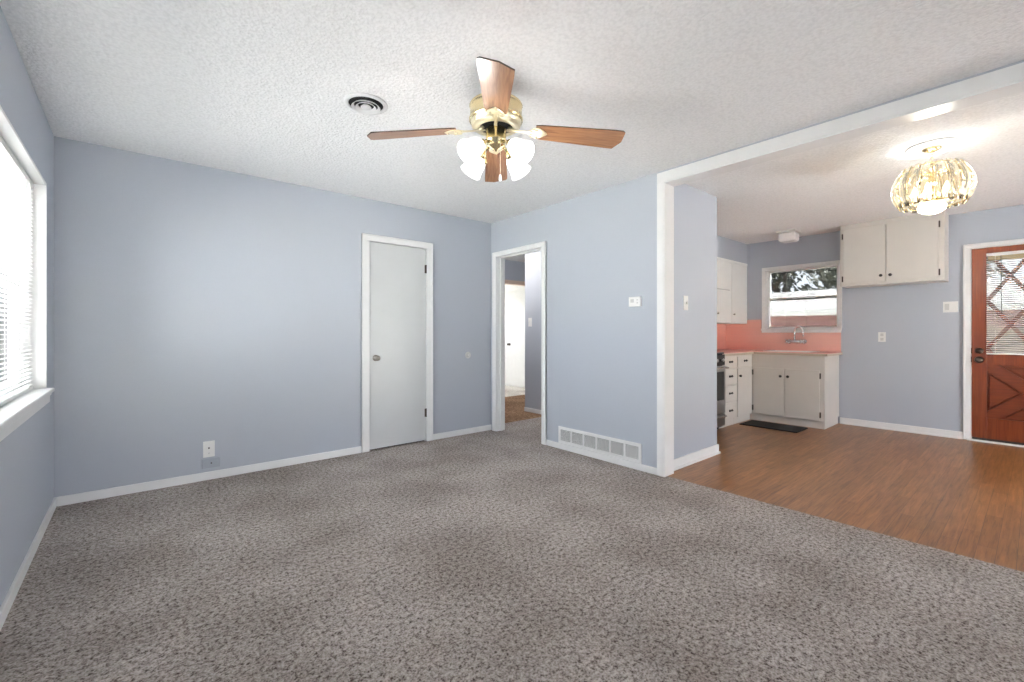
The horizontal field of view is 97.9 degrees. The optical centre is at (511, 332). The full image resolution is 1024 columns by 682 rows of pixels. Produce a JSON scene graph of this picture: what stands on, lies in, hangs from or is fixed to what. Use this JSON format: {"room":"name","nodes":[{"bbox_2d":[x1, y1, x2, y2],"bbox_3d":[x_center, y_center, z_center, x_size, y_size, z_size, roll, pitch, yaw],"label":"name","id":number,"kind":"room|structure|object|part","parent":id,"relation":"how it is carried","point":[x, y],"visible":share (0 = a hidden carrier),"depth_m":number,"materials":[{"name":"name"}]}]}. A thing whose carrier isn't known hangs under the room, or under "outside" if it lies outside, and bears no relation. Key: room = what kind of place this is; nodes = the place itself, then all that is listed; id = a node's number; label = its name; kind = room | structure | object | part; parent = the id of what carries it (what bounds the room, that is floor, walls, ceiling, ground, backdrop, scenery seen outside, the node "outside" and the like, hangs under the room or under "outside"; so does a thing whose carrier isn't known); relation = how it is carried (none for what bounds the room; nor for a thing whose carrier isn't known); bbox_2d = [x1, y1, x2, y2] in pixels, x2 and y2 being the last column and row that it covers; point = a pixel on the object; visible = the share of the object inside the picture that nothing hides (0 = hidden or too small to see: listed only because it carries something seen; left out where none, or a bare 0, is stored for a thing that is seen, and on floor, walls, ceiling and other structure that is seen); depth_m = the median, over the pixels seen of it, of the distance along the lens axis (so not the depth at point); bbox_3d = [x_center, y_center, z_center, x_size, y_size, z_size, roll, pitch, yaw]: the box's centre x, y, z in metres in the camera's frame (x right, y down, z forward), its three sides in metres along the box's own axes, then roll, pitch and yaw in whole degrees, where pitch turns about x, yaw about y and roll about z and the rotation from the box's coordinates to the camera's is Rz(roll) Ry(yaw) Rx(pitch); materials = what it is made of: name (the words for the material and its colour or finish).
{"room":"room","nodes":[
{"label":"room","id":0,"kind":"room"},
{"bbox_2d":[0,6,53,606],"bbox_3d":[-1.078,-0.076,0.522,0.160,2.440,6.190,0,0,-40],"label":"wall","id":1,"kind":"structure","parent":0,"point":[27,453],"depth_m":2.19,"materials":[{"name":"blue paint"}]},
{"bbox_2d":[0,105,54,441],"bbox_3d":[-2.167,-0.240,1.835,0.194,1.312,2.160,0,0,-40],"label":"window","id":2,"kind":"structure","parent":1,"relation":"in","point":[15,412],"depth_m":2.61,"materials":[{"name":"white paint"}]},
{"bbox_3d":[-2.216,-0.281,1.792,0.004,1.170,2.040,0,0,-40],"label":"pane","id":3,"kind":"part","parent":2,"relation":"part of","materials":[{"name":"clear glass"}]},
{"bbox_3d":[-2.216,-0.274,1.793,0.045,1.216,2.072,0,0,-40],"label":"frame","id":4,"kind":"part","parent":2,"relation":"part of","materials":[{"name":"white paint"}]},
{"bbox_2d":[0,136,33,405],"bbox_3d":[-2.161,-0.274,1.838,0.041,1.204,2.058,0,0,-40],"label":"window blind","id":5,"kind":"object","parent":2,"relation":"attached to","point":[16,186],"visible":1,"depth_m":2.25,"materials":[{"name":"white plastic"}]},
{"bbox_3d":[-2.457,-0.270,2.179,0.030,1.172,0.002,0,0,-40],"label":"ladder cord","id":6,"kind":"part","parent":5,"relation":"part of","materials":[{"name":"white plastic"}]},
{"bbox_3d":[-2.165,0.320,1.834,0.024,0.016,2.058,0,0,-40],"label":"rail","id":7,"kind":"part","parent":5,"relation":"part of","materials":[{"name":"white plastic"}]},
{"bbox_3d":[-2.146,0.344,1.852,0.139,0.024,2.160,0,0,-40],"label":"sill","id":8,"kind":"part","parent":2,"relation":"part of","materials":[{"name":"white paint"}]},
{"bbox_2d":[0,497,56,630],"bbox_3d":[-1.018,1.113,0.586,0.014,0.062,6.170,0,0,-40],"label":"baseboard","id":9,"kind":"structure","parent":1,"relation":"attached to","point":[6,605],"depth_m":2.10,"materials":[{"name":"white paint"}]},
{"bbox_2d":[54,136,491,506],"bbox_3d":[-1.728,0.424,4.096,3.786,3.440,0.134,0,0,-40],"label":"wall","id":10,"kind":"structure","parent":0,"point":[194,304],"depth_m":3.53,"materials":[{"name":"blue paint"}]},
{"bbox_2d":[203,440,214,457],"bbox_3d":[-2.366,0.906,3.482,0.076,0.125,0.007,0,0,-40],"label":"wall outlet","id":11,"kind":"object","parent":10,"relation":"attached to","point":[208,446],"visible":1,"depth_m":3.48,"materials":[{"name":"white plastic"}]},
{"bbox_2d":[202,457,219,468],"bbox_3d":[-2.353,1.016,3.489,0.120,0.072,0.013,0,0,-40],"label":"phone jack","id":12,"kind":"object","parent":10,"relation":"attached to","point":[211,462],"visible":1,"depth_m":3.48,"materials":[{"name":"blue plastic"}]},
{"bbox_2d":[362,233,432,452],"bbox_3d":[-1.163,0.095,4.536,0.771,2.099,0.192,0,0,-40],"label":"door","id":13,"kind":"structure","parent":10,"relation":"in","point":[397,273],"depth_m":4.50,"materials":[{"name":"white paint"}]},
{"bbox_3d":[-1.310,0.244,4.330,0.062,0.062,0.069,0,0,-40],"label":"knob","id":14,"kind":"part","parent":13,"relation":"part of","materials":[{"name":"silver metal"}]},
{"bbox_2d":[465,352,470,357],"bbox_3d":[-0.498,0.250,5.062,0.076,0.076,0.008,0,0,-40],"label":"bumper cover","id":15,"kind":"object","parent":10,"relation":"attached to","point":[468,354],"visible":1,"depth_m":5.06,"materials":[{"name":"grey plastic"}]},
{"bbox_2d":[0,385,1023,681],"bbox_3d":[0.244,1.204,4.661,7.606,0.120,11.200,0,0,-40],"label":"floor","id":16,"kind":"structure","parent":0,"point":[507,555],"depth_m":2.16,"materials":[{"name":"grey carpet"}]},
{"bbox_2d":[717,352,728,428],"bbox_3d":[2.058,0.596,5.274,0.759,1.104,0.686,0,0,-40],"label":"stove","id":17,"kind":"object","parent":16,"relation":"on","point":[721,415],"visible":0.12,"depth_m":5.22,"materials":[{"name":"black metal"}]},
{"bbox_3d":[2.235,1.024,5.065,0.747,0.140,0.034,0,0,-40],"label":"storage drawer","id":18,"kind":"part","parent":17,"relation":"part of","materials":[{"name":"silver metal"}]},
{"bbox_3d":[2.237,0.666,5.064,0.747,0.555,0.038,0,0,-40],"label":"oven door","id":19,"kind":"part","parent":17,"relation":"part of","materials":[{"name":"silver metal"}]},
{"bbox_3d":[2.234,0.317,5.067,0.752,0.125,0.030,0,0,-40],"label":"control panel","id":20,"kind":"part","parent":17,"relation":"part of","materials":[{"name":"black ceramic"}]},
{"bbox_2d":[718,355,736,427],"bbox_3d":[2.478,0.712,5.682,0.388,0.870,0.657,0,0,-40],"label":"base cabinet","id":21,"kind":"object","parent":16,"relation":"on","point":[730,361],"visible":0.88,"depth_m":5.47,"materials":[{"name":"beige paint"}]},
{"bbox_3d":[2.667,0.358,5.460,0.362,0.132,0.018,0,0,-40],"label":"drawer","id":22,"kind":"part","parent":21,"relation":"part of","materials":[{"name":"beige paint"}]},
{"bbox_3d":[2.667,0.953,5.460,0.362,0.198,0.018,0,0,-40],"label":"drawer","id":23,"kind":"part","parent":21,"relation":"part of","materials":[{"name":"beige paint"}]},
{"bbox_3d":[2.667,0.742,5.460,0.362,0.195,0.018,0,0,-40],"label":"drawer","id":24,"kind":"part","parent":21,"relation":"part of","materials":[{"name":"beige paint"}]},
{"bbox_3d":[2.667,0.534,5.460,0.362,0.190,0.018,0,0,-40],"label":"drawer","id":25,"kind":"part","parent":21,"relation":"part of","materials":[{"name":"beige paint"}]},
{"bbox_2d":[734,354,752,423],"bbox_3d":[2.812,0.712,5.964,0.482,0.870,0.657,0,0,-40],"label":"base cabinet","id":26,"kind":"object","parent":16,"relation":"on","point":[744,362],"visible":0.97,"depth_m":5.71,"materials":[{"name":"beige paint"}]},
{"bbox_3d":[2.988,0.358,5.732,0.423,0.132,0.018,0,0,-40],"label":"drawer","id":27,"kind":"part","parent":26,"relation":"part of","materials":[{"name":"beige paint"}]},
{"bbox_3d":[2.988,0.748,5.732,0.423,0.608,0.018,0,0,-40],"label":"door","id":28,"kind":"part","parent":26,"relation":"part of","materials":[{"name":"beige paint"}]},
{"bbox_2d":[740,420,807,432],"bbox_3d":[3.202,1.142,5.474,0.380,0.012,0.640,0,0,-40],"label":"floor mat","id":29,"kind":"object","parent":16,"relation":"on","point":[761,424],"visible":1,"depth_m":5.42,"materials":[{"name":"black rubber"}]},
{"bbox_2d":[750,354,838,428],"bbox_3d":[3.454,0.712,6.006,0.644,0.870,1.423,0,0,-40],"label":"base cabinet","id":30,"kind":"object","parent":16,"relation":"on","point":[796,390],"visible":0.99,"depth_m":5.54,"materials":[{"name":"beige paint"}]},
{"bbox_3d":[3.303,0.750,5.742,0.018,0.603,0.364,0,0,-40],"label":"door","id":31,"kind":"part","parent":30,"relation":"part of","materials":[{"name":"beige paint"}]},
{"bbox_2d":[717,349,842,355],"bbox_3d":[3.147,0.259,5.725,1.477,0.035,1.463,0,0,-40],"label":"countertop","id":32,"kind":"structure","parent":30,"relation":"on","point":[728,352],"depth_m":5.59,"materials":[{"name":"pink laminate"}]},
{"bbox_2d":[767,350,819,352],"bbox_3d":[3.642,0.255,5.820,0.396,0.040,0.536,0,0,-40],"label":"sink","id":33,"kind":"object","parent":32,"relation":"in","point":[767,350],"visible":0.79,"depth_m":5.87,"materials":[{"name":"white ceramic"}]},
{"bbox_3d":[3.545,0.750,5.456,0.018,0.603,0.370,0,0,-40],"label":"door","id":34,"kind":"part","parent":30,"relation":"part of","materials":[{"name":"beige paint"}]},
{"bbox_2d":[0,0,1023,261],"bbox_3d":[0.227,-1.356,4.712,7.646,0.120,11.300,0,0,-40],"label":"ceiling","id":35,"kind":"structure","parent":0,"point":[258,88],"depth_m":2.33,"materials":[{"name":"white paint"}]},
{"bbox_2d":[343,93,387,114],"bbox_3d":[-0.826,-1.284,2.525,0.240,0.024,0.240,0,0,-40],"label":"ceiling vent","id":36,"kind":"object","parent":35,"relation":"in","point":[363,103],"visible":1,"depth_m":2.50,"materials":[{"name":"white metal"}]},
{"bbox_2d":[367,56,624,181],"bbox_3d":[-0.083,-1.031,2.310,1.000,0.528,1.000,0,0,44],"label":"ceiling fan","id":37,"kind":"object","parent":35,"relation":"hanging from","point":[495,113],"visible":1,"depth_m":2.26,"materials":[{"name":"brown wood"}]},
{"bbox_3d":[-0.514,-1.026,2.295,0.455,0.006,0.148,-5,12,-2],"label":"blade","id":38,"kind":"part","parent":37,"relation":"part of","materials":[{"name":"brown wood"}]},
{"bbox_3d":[-0.193,-0.899,2.187,0.138,0.135,0.121,0,0,-40],"label":"lamp shade","id":39,"kind":"part","parent":37,"relation":"part of","materials":[{"name":"white glass"}]},
{"bbox_3d":[-0.181,-0.918,2.203,0.076,0.070,0.053,0,0,-40],"label":"bulb","id":40,"kind":"part","parent":37,"relation":"part of","materials":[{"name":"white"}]},
{"bbox_3d":[-0.206,-0.899,2.420,0.121,0.135,0.138,0,0,-40],"label":"lamp shade","id":41,"kind":"part","parent":37,"relation":"part of","materials":[{"name":"white glass"}]},
{"bbox_3d":[-0.148,-0.955,2.367,0.047,0.061,0.085,0,0,-40],"label":"lamp arm","id":42,"kind":"part","parent":37,"relation":"part of","materials":[{"name":"gold metal"}]},
{"bbox_3d":[-0.068,-1.026,1.879,0.148,0.006,0.455,11,4,-3],"label":"blade","id":43,"kind":"part","parent":37,"relation":"part of","materials":[{"name":"brown wood"}]},
{"bbox_3d":[-0.098,-1.026,2.741,0.148,0.006,0.455,-11,-4,-3],"label":"blade","id":44,"kind":"part","parent":37,"relation":"part of","materials":[{"name":"brown wood"}]},
{"bbox_3d":[-0.025,-0.955,2.376,0.085,0.061,0.048,0,0,-40],"label":"lamp arm","id":45,"kind":"part","parent":37,"relation":"part of","materials":[{"name":"gold metal"}]},
{"bbox_3d":[0.027,-0.899,2.434,0.138,0.135,0.121,0,0,-40],"label":"lamp shade","id":46,"kind":"part","parent":37,"relation":"part of","materials":[{"name":"white glass"}]},
{"bbox_3d":[0.025,-0.918,2.212,0.053,0.070,0.076,0,0,-40],"label":"bulb","id":47,"kind":"part","parent":37,"relation":"part of","materials":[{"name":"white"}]},
{"bbox_3d":[0.041,-0.899,2.200,0.121,0.135,0.138,0,0,-40],"label":"lamp shade","id":48,"kind":"part","parent":37,"relation":"part of","materials":[{"name":"white glass"}]},
{"bbox_3d":[0.348,-1.026,2.325,0.455,0.006,0.148,5,-12,-2],"label":"blade","id":49,"kind":"part","parent":37,"relation":"part of","materials":[{"name":"brown wood"}]},
{"bbox_2d":[776,229,800,242],"bbox_3d":[3.524,-1.228,5.681,0.220,0.134,0.220,0,0,-40],"label":"flush light","id":50,"kind":"object","parent":35,"relation":"attached to","point":[791,235],"visible":1,"depth_m":5.62,"materials":[{"name":"white glass"}]},
{"bbox_2d":[905,137,959,154],"bbox_3d":[2.908,-1.287,3.089,0.280,0.016,0.280,0,0,-40],"label":"ceiling medallion","id":51,"kind":"object","parent":35,"relation":"attached to","point":[946,143],"visible":0.93,"depth_m":3.04,"materials":[{"name":"white paint"}]},
{"bbox_2d":[891,145,976,214],"bbox_3d":[2.908,-1.052,3.089,0.436,0.454,0.433,0,0,-40],"label":"chandelier","id":52,"kind":"object","parent":51,"relation":"hanging from","point":[932,203],"visible":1,"depth_m":3.05,"materials":[{"name":"gold metal"}]},
{"bbox_3d":[2.764,-1.016,3.203,0.064,0.274,0.075,0,0,-40],"label":"glass panel","id":53,"kind":"part","parent":52,"relation":"part of","materials":[{"name":"clear glass"}]},
{"bbox_3d":[2.736,-1.016,3.151,0.072,0.274,0.064,0,0,20],"label":"glass panel","id":54,"kind":"part","parent":52,"relation":"part of","materials":[{"name":"clear glass"}]},
{"bbox_3d":[2.725,-1.016,3.088,0.072,0.274,0.064,0,0,0],"label":"glass panel","id":55,"kind":"part","parent":52,"relation":"part of","materials":[{"name":"clear glass"}]},
{"bbox_3d":[2.938,-1.016,3.269,0.064,0.274,0.072,0,0,10],"label":"glass panel","id":56,"kind":"part","parent":52,"relation":"part of","materials":[{"name":"clear glass"}]},
{"bbox_3d":[2.737,-1.016,3.026,0.072,0.274,0.064,0,0,-20],"label":"glass panel","id":57,"kind":"part","parent":52,"relation":"part of","materials":[{"name":"clear glass"}]},
{"bbox_3d":[2.839,-0.991,3.145,0.032,0.070,0.031,0,0,-40],"label":"candle bulb","id":58,"kind":"part","parent":52,"relation":"part of","materials":[{"name":"beige glass"}]},
{"bbox_3d":[2.857,-0.925,3.123,0.042,0.065,0.096,0,0,-40],"label":"candle arm","id":59,"kind":"part","parent":52,"relation":"part of","materials":[{"name":"gold metal"}]},
{"bbox_3d":[2.834,-0.991,3.041,0.032,0.070,0.031,0,0,-40],"label":"candle bulb","id":60,"kind":"part","parent":52,"relation":"part of","materials":[{"name":"beige glass"}]},
{"bbox_3d":[2.855,-0.925,3.059,0.098,0.065,0.041,0,0,-40],"label":"candle arm","id":61,"kind":"part","parent":52,"relation":"part of","materials":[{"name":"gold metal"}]},
{"bbox_3d":[2.769,-1.016,2.972,0.072,0.274,0.064,0,0,-40],"label":"glass panel","id":62,"kind":"part","parent":52,"relation":"part of","materials":[{"name":"clear glass"}]},
{"bbox_3d":[2.908,-1.040,3.089,0.088,0.268,0.088,0,0,-40],"label":"stem","id":63,"kind":"part","parent":52,"relation":"part of","materials":[{"name":"gold metal"}]},
{"bbox_3d":[2.908,-0.863,3.089,0.156,0.076,0.156,0,0,-40],"label":"lamp shade","id":64,"kind":"part","parent":52,"relation":"part of","materials":[{"name":"white glass"}]},
{"bbox_3d":[3.046,-1.016,3.207,0.072,0.274,0.064,0,0,-40],"label":"glass panel","id":65,"kind":"part","parent":52,"relation":"part of","materials":[{"name":"clear glass"}]},
{"bbox_3d":[2.821,-1.016,2.927,0.076,0.274,0.068,0,0,-40],"label":"glass panel","id":66,"kind":"part","parent":52,"relation":"part of","materials":[{"name":"clear glass"}]},
{"bbox_3d":[2.930,-0.991,3.004,0.032,0.070,0.031,0,0,-40],"label":"candle bulb","id":67,"kind":"part","parent":52,"relation":"part of","materials":[{"name":"beige glass"}]},
{"bbox_3d":[3.078,-1.016,3.152,0.072,0.274,0.064,0,0,-20],"label":"glass panel","id":68,"kind":"part","parent":52,"relation":"part of","materials":[{"name":"clear glass"}]},
{"bbox_3d":[2.877,-1.016,2.910,0.064,0.274,0.072,0,0,10],"label":"glass panel","id":69,"kind":"part","parent":52,"relation":"part of","materials":[{"name":"clear glass"}]},
{"bbox_3d":[3.090,-1.016,3.090,0.072,0.274,0.064,0,0,0],"label":"glass panel","id":70,"kind":"part","parent":52,"relation":"part of","materials":[{"name":"clear glass"}]},
{"bbox_3d":[2.940,-1.016,2.910,0.064,0.274,0.072,0,0,-10],"label":"glass panel","id":71,"kind":"part","parent":52,"relation":"part of","materials":[{"name":"clear glass"}]},
{"bbox_3d":[2.996,-1.016,2.929,0.064,0.274,0.075,0,0,-40],"label":"glass panel","id":72,"kind":"part","parent":52,"relation":"part of","materials":[{"name":"clear glass"}]},
{"bbox_3d":[3.051,-1.016,2.976,0.064,0.274,0.075,0,0,-40],"label":"glass panel","id":73,"kind":"part","parent":52,"relation":"part of","materials":[{"name":"clear glass"}]},
{"bbox_2d":[505,260,524,280],"bbox_3d":[0.260,0.424,7.124,3.200,3.440,1.920,0,0,-40],"label":"wall","id":74,"kind":"structure","parent":0,"point":[514,270],"depth_m":8.04,"materials":[{"name":"blue paint"}]},
{"bbox_2d":[505,280,524,285],"bbox_3d":[0.011,0.100,8.076,0.950,2.088,0.143,0,0,-40],"label":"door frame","id":75,"kind":"structure","parent":74,"relation":"attached to","point":[507,282],"depth_m":8.06,"materials":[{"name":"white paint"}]},
{"bbox_2d":[505,285,524,387],"bbox_3d":[-0.854,-0.076,9.214,2.200,2.440,2.710,0,0,-40],"label":"wall","id":76,"kind":"structure","parent":0,"point":[506,286],"depth_m":9.77,"materials":[{"name":"white paint"}]},
{"bbox_2d":[506,287,524,386],"bbox_3d":[0.085,0.095,9.425,0.093,2.098,0.760,0,0,-40],"label":"door","id":77,"kind":"structure","parent":76,"relation":"in","point":[515,301],"depth_m":9.47,"materials":[{"name":"white paint"}]},
{"bbox_2d":[524,407,540,413],"bbox_3d":[0.720,1.114,7.056,3.093,0.060,2.932,0,0,37],"label":"baseboard","id":78,"kind":"structure","parent":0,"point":[526,409],"depth_m":6.40,"materials":[{"name":"white paint"}]},
{"bbox_2d":[525,251,540,409],"bbox_3d":[0.785,-0.076,5.930,0.120,2.440,1.700,0,0,-40],"label":"wall","id":79,"kind":"structure","parent":0,"point":[532,260],"depth_m":6.40,"materials":[{"name":"blue paint"}]},
{"bbox_2d":[528,318,531,326],"bbox_3d":[0.257,-0.156,6.447,0.018,0.125,0.075,0,0,-40],"label":"light switch","id":80,"kind":"object","parent":79,"relation":"attached to","point":[529,319],"visible":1,"depth_m":6.44,"materials":[{"name":"white plastic"}]},
{"bbox_2d":[674,184,716,458],"bbox_3d":[1.567,-0.076,4.015,0.900,2.440,0.135,0,0,-40],"label":"wall","id":81,"kind":"structure","parent":0,"point":[695,210],"depth_m":3.98,"materials":[{"name":"blue paint"}]},
{"bbox_2d":[683,296,687,309],"bbox_3d":[1.514,-0.261,3.869,0.075,0.125,0.018,0,0,-40],"label":"light switch","id":82,"kind":"object","parent":81,"relation":"attached to","point":[685,298],"visible":1,"depth_m":3.86,"materials":[{"name":"white plastic"}]},
{"bbox_2d":[674,444,720,470],"bbox_3d":[1.590,1.103,4.016,0.904,0.089,0.162,0,0,-40],"label":"baseboard","id":83,"kind":"structure","parent":81,"relation":"attached to","point":[686,460],"depth_m":3.96,"materials":[{"name":"white paint"}]},
{"bbox_2d":[717,235,746,263],"bbox_3d":[2.003,-1.153,5.512,3.500,0.285,0.313,0,0,-40],"label":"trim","id":84,"kind":"structure","parent":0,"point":[727,248],"depth_m":6.19,"materials":[{"name":"blue paint"}]},
{"bbox_2d":[491,60,1023,474],"bbox_3d":[1.752,0.424,2.996,0.134,3.440,6.310,0,0,-40],"label":"wall","id":85,"kind":"structure","parent":0,"point":[602,244],"depth_m":4.02,"materials":[{"name":"blue paint"}]},
{"bbox_2d":[492,241,546,444],"bbox_3d":[0.106,0.103,4.933,0.143,2.083,0.883,0,0,-40],"label":"door frame","id":86,"kind":"structure","parent":85,"relation":"attached to","point":[498,258],"depth_m":5.19,"materials":[{"name":"white paint"}]},
{"bbox_2d":[558,426,641,463],"bbox_3d":[0.769,1.004,4.068,0.010,0.165,0.947,0,0,-40],"label":"air vent","id":87,"kind":"object","parent":85,"relation":"in","point":[622,449],"visible":1,"depth_m":4.02,"materials":[{"name":"white metal"}]},
{"bbox_2d":[629,296,641,306],"bbox_3d":[1.033,-0.263,3.743,0.026,0.083,0.116,0,0,-40],"label":"thermostat","id":88,"kind":"object","parent":85,"relation":"attached to","point":[633,301],"visible":1,"depth_m":3.73,"materials":[{"name":"white plastic"}]},
{"bbox_2d":[657,62,1023,476],"bbox_3d":[2.505,-0.068,2.116,0.150,2.424,3.975,0,0,-40],"label":"trim","id":89,"kind":"structure","parent":85,"relation":"attached to","point":[1007,81],"depth_m":3.08,"materials":[{"name":"white paint"}]},
{"bbox_2d":[747,204,1023,439],"bbox_3d":[4.901,0.424,4.913,0.150,3.440,5.170,0,0,-40],"label":"wall","id":90,"kind":"structure","parent":0,"point":[914,377],"depth_m":5.20,"materials":[{"name":"blue paint"}]},
{"bbox_2d":[717,320,840,351],"bbox_3d":[2.851,0.025,5.485,2.240,0.432,1.448,0,0,-40],"label":"backsplash","id":91,"kind":"structure","parent":90,"relation":"attached to","point":[750,336],"depth_m":6.33,"materials":[{"name":"pink tile"}]},
{"bbox_2d":[785,326,806,343],"bbox_3d":[3.795,0.024,5.979,0.143,0.244,0.249,0,0,-40],"label":"faucet","id":92,"kind":"object","parent":91,"relation":"attached to","point":[804,341],"visible":1,"depth_m":5.97,"materials":[{"name":"silver metal"}]},
{"bbox_3d":[3.813,0.005,5.929,0.026,0.207,0.173,0,0,-7],"label":"spout","id":93,"kind":"part","parent":92,"relation":"part of","materials":[{"name":"silver metal"}]},
{"bbox_2d":[761,260,841,332],"bbox_3d":[3.920,-0.465,6.049,0.180,0.919,0.950,0,0,-40],"label":"window","id":94,"kind":"structure","parent":90,"relation":"in","point":[808,296],"depth_m":6.04,"materials":[{"name":"white paint"}]},
{"bbox_3d":[3.919,-0.033,6.051,0.180,0.056,0.945,0,0,-40],"label":"sill","id":95,"kind":"part","parent":94,"relation":"part of","materials":[{"name":"white paint"}]},
{"bbox_3d":[3.951,-0.469,6.070,0.039,0.775,0.793,0,0,-40],"label":"pane","id":96,"kind":"part","parent":94,"relation":"part of","materials":[{"name":"clear glass"}]},
{"bbox_2d":[878,332,885,341],"bbox_3d":[4.433,0.048,5.344,0.008,0.115,0.072,0,0,-40],"label":"wall outlet","id":97,"kind":"object","parent":90,"relation":"attached to","point":[881,335],"visible":1,"depth_m":5.34,"materials":[{"name":"white plastic"}]},
{"bbox_2d":[840,210,948,287],"bbox_3d":[4.372,-0.928,5.139,0.364,0.734,0.914,0,0,-40],"label":"upper cabinet","id":98,"kind":"object","parent":90,"relation":"attached to","point":[912,249],"visible":1,"depth_m":4.99,"materials":[{"name":"beige paint"}]},
{"bbox_3d":[4.114,-0.912,5.217,0.018,0.657,0.394,0,0,-40],"label":"door","id":99,"kind":"part","parent":98,"relation":"part of","materials":[{"name":"beige paint"}]},
{"bbox_3d":[4.386,-0.912,4.897,0.018,0.657,0.430,0,0,-40],"label":"door","id":100,"kind":"part","parent":98,"relation":"part of","materials":[{"name":"beige paint"}]},
{"bbox_2d":[840,417,962,438],"bbox_3d":[5.324,1.109,4.277,0.026,0.079,3.612,0,0,-40],"label":"baseboard","id":101,"kind":"structure","parent":90,"relation":"attached to","point":[848,421],"depth_m":5.18,"materials":[{"name":"white paint"}]},
{"bbox_2d":[943,301,957,312],"bbox_3d":[4.812,-0.286,4.894,0.010,0.118,0.118,0,0,-40],"label":"light switch","id":102,"kind":"object","parent":90,"relation":"attached to","point":[952,306],"visible":1,"depth_m":4.89,"materials":[{"name":"white plastic"}]},
{"bbox_2d":[963,238,1023,446],"bbox_3d":[5.240,0.099,4.462,0.215,2.098,1.018,0,0,-40],"label":"door","id":103,"kind":"structure","parent":90,"relation":"in","point":[993,384],"depth_m":4.68,"materials":[{"name":"brown paint"}]},
{"bbox_3d":[4.934,0.282,4.712,0.070,0.068,0.068,0,0,-40],"label":"knob","id":104,"kind":"part","parent":103,"relation":"part of","materials":[{"name":"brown metal"}]},
{"bbox_3d":[5.088,0.612,4.612,0.022,0.352,0.207,0,0,-40],"label":"triangular panel","id":105,"kind":"part","parent":103,"relation":"part of","materials":[{"name":"brown wood"}]},
{"bbox_3d":[5.237,0.612,4.459,0.008,0.565,0.666,0,0,-40],"label":"panel","id":106,"kind":"part","parent":103,"relation":"part of","materials":[{"name":"brown wood"}]},
{"bbox_3d":[5.234,-0.306,4.456,0.004,1.050,0.666,0,0,-40],"label":"pane","id":107,"kind":"part","parent":103,"relation":"part of","materials":[{"name":"clear glass"}]},
{"bbox_3d":[5.226,0.431,4.450,0.022,0.173,0.407,0,0,-40],"label":"triangular panel","id":108,"kind":"part","parent":103,"relation":"part of","materials":[{"name":"brown wood"}]},
{"bbox_3d":[5.226,0.792,4.450,0.022,0.173,0.407,0,0,-40],"label":"triangular panel","id":109,"kind":"part","parent":103,"relation":"part of","materials":[{"name":"brown wood"}]},
{"bbox_2d":[986,250,1023,354],"bbox_3d":[5.200,-0.305,4.427,0.030,1.056,0.676,0,0,-40],"label":"door blind","id":110,"kind":"object","parent":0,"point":[1015,255],"visible":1,"depth_m":4.58,"materials":[{"name":"white plastic"}]},
{"bbox_3d":[5.201,0.215,4.427,0.024,0.016,0.676,0,0,-40],"label":"rail","id":111,"kind":"part","parent":110,"relation":"part of","materials":[{"name":"white plastic"}]},
{"bbox_3d":[1.870,-0.076,5.670,3.500,2.440,0.100,0,0,-40],"label":"wall","id":112,"kind":"structure","parent":0,"visible":0},
{"bbox_2d":[717,257,746,323],"bbox_3d":[2.799,-0.572,6.165,1.438,0.876,0.342,0,0,-40],"label":"upper cabinet","id":113,"kind":"object","parent":112,"relation":"attached to","point":[731,275],"visible":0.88,"depth_m":6.19,"materials":[{"name":"white paint"}]},
{"bbox_3d":[2.856,-0.554,6.036,0.478,0.833,0.018,0,0,-40],"label":"door","id":114,"kind":"part","parent":113,"relation":"part of","materials":[{"name":"white paint"}]},
{"bbox_3d":[3.225,-0.554,6.349,0.474,0.833,0.018,0,0,-40],"label":"door","id":115,"kind":"part","parent":113,"relation":"part of","materials":[{"name":"white paint"}]}
]}

